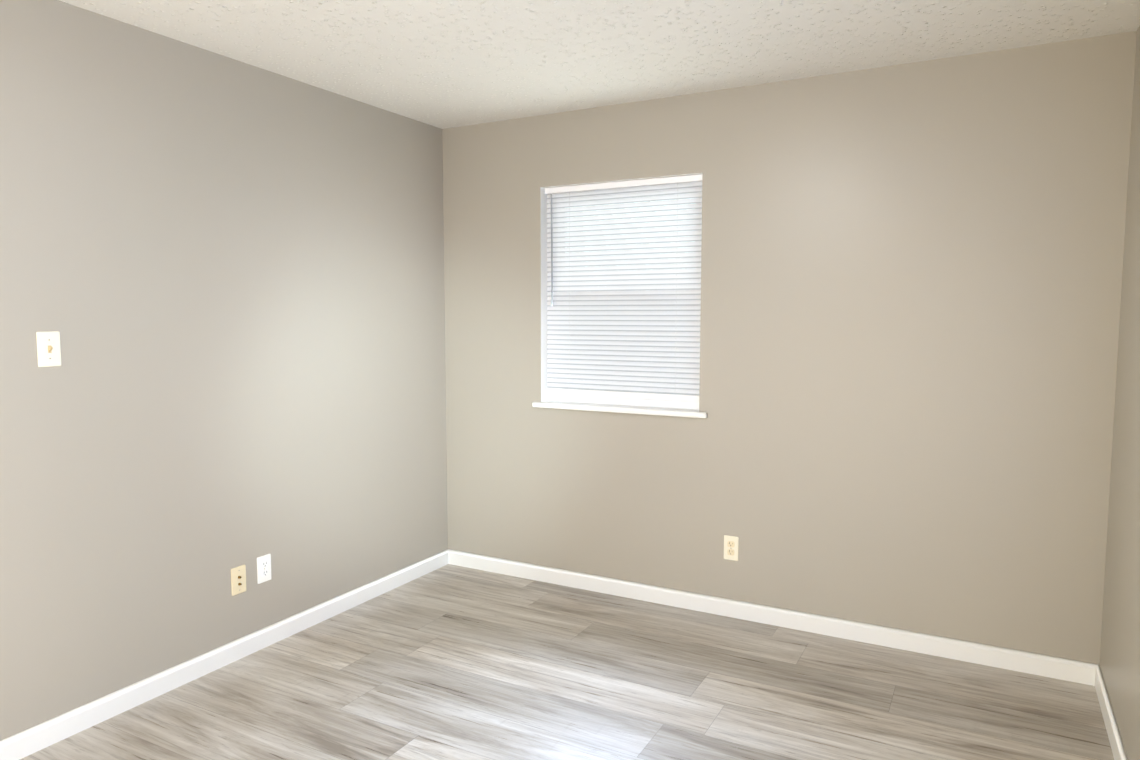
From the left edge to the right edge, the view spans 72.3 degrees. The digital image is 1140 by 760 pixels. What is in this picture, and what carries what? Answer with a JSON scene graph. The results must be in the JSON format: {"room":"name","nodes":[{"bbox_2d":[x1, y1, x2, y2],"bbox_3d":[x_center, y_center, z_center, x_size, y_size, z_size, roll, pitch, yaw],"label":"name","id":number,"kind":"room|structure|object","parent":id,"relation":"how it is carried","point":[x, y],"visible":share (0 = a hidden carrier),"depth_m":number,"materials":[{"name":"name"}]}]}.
{"room":"empty bedroom","nodes":[
{"label":"empty bedroom","id":0,"kind":"room"},
{"bbox_2d":[0,0,447,740],"bbox_3d":[-1.770,-0.012,2.586,0.150,2.440,4.500,3,5,28],"label":"wall","id":1,"kind":"structure","parent":0,"point":[222,274],"depth_m":3.00,"materials":[{"name":"paint"}]},
{"bbox_2d":[36,331,60,366],"bbox_3d":[-1.693,-0.100,2.542,0.019,0.114,0.070,3,5,28],"label":"switch plate","id":2,"kind":"object","parent":1,"relation":"attached to","point":[48,350],"visible":1,"depth_m":2.54,"materials":[{"name":"beige plastic"}]},
{"bbox_2d":[0,549,447,759],"bbox_3d":[-1.698,1.166,2.645,0.013,0.082,4.199,3,5,28],"label":"baseboard","id":3,"kind":"structure","parent":1,"relation":"attached to","point":[31,740],"depth_m":3.05,"materials":[{"name":"white wood"}]},
{"bbox_2d":[231,564,246,595],"bbox_3d":[-1.367,0.829,3.228,0.014,0.114,0.070,3,5,28],"label":"outlet","id":4,"kind":"object","parent":1,"relation":"attached to","point":[238,579],"visible":1,"depth_m":3.22,"materials":[{"name":"beige plastic"}]},
{"bbox_2d":[257,554,270,583],"bbox_3d":[-1.308,0.808,3.341,0.008,0.114,0.070,3,5,28],"label":"duplex electrical outlet","id":5,"kind":"object","parent":1,"relation":"attached to","point":[264,568],"visible":1,"depth_m":3.34,"materials":[{"name":"white plastic"}]},
{"bbox_2d":[20,564,1113,759],"bbox_3d":[-0.335,1.329,1.916,3.416,0.120,4.500,3,5,28],"label":"floor","id":6,"kind":"structure","parent":0,"point":[450,662],"depth_m":2.92,"materials":[{"name":"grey laminate"}]},
{"bbox_2d":[59,0,1139,128],"bbox_3d":[-0.335,-1.222,1.702,3.416,0.120,4.500,3,5,28],"label":"ceiling","id":7,"kind":"structure","parent":0,"point":[443,64],"depth_m":2.89,"materials":[{"name":"white paint"}]},
{"bbox_2d":[442,31,1136,664],"bbox_3d":[0.704,-0.106,3.713,3.116,2.440,0.150,3,5,28],"label":"wall","id":8,"kind":"structure","parent":0,"point":[910,315],"depth_m":3.36,"materials":[{"name":"paint"}]},
{"bbox_2d":[532,401,706,417],"bbox_3d":[0.259,0.143,3.960,0.954,0.027,0.174,3,5,28],"label":"window sill","id":9,"kind":"structure","parent":8,"relation":"attached to","point":[676,412],"depth_m":3.88,"materials":[{"name":"white wood"}]},
{"bbox_2d":[547,181,701,409],"bbox_3d":[0.280,-0.429,3.951,0.869,1.112,0.070,3,5,28],"label":"window unit","id":10,"kind":"structure","parent":8,"relation":"in","point":[644,401],"depth_m":3.95,"materials":[{"name":"white plastic"}]},
{"bbox_2d":[545,174,701,398],"bbox_3d":[0.251,-0.452,3.891,0.862,1.054,0.043,3,5,28],"label":"window blind","id":11,"kind":"object","parent":10,"relation":"attached to","point":[610,329],"visible":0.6,"depth_m":3.88,"materials":[{"name":"plastic"}]},
{"bbox_2d":[724,535,738,560],"bbox_3d":[0.757,0.791,3.669,0.070,0.114,0.008,3,5,28],"label":"outlet","id":12,"kind":"object","parent":8,"relation":"attached to","point":[731,547],"visible":1,"depth_m":3.67,"materials":[{"name":"beige plastic"}]},
{"bbox_2d":[448,549,1091,684],"bbox_3d":[0.666,1.075,3.739,3.060,0.082,0.013,3,5,28],"label":"baseboard","id":13,"kind":"structure","parent":8,"relation":"attached to","point":[972,652],"depth_m":3.53,"materials":[{"name":"white wood"}]},
{"bbox_2d":[1100,25,1139,759],"bbox_3d":[1.100,0.119,1.032,0.150,2.440,4.500,3,5,28],"label":"wall","id":14,"kind":"structure","parent":0,"point":[1120,653],"depth_m":2.63,"materials":[{"name":"paint"}]},
{"bbox_2d":[1088,663,1127,759],"bbox_3d":[1.028,1.290,1.169,0.013,0.082,4.199,3,5,28],"label":"baseboard","id":15,"kind":"structure","parent":14,"relation":"attached to","point":[1095,677],"depth_m":2.70,"materials":[{"name":"white wood"}]},
{"label":"outside","id":16,"kind":"structure","parent":0,"visible":0},
{"bbox_2d":[565,198,695,291],"bbox_3d":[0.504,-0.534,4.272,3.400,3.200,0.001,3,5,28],"label":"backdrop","id":17,"kind":"structure","parent":16,"point":[637,228],"depth_m":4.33,"materials":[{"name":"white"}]}
]}

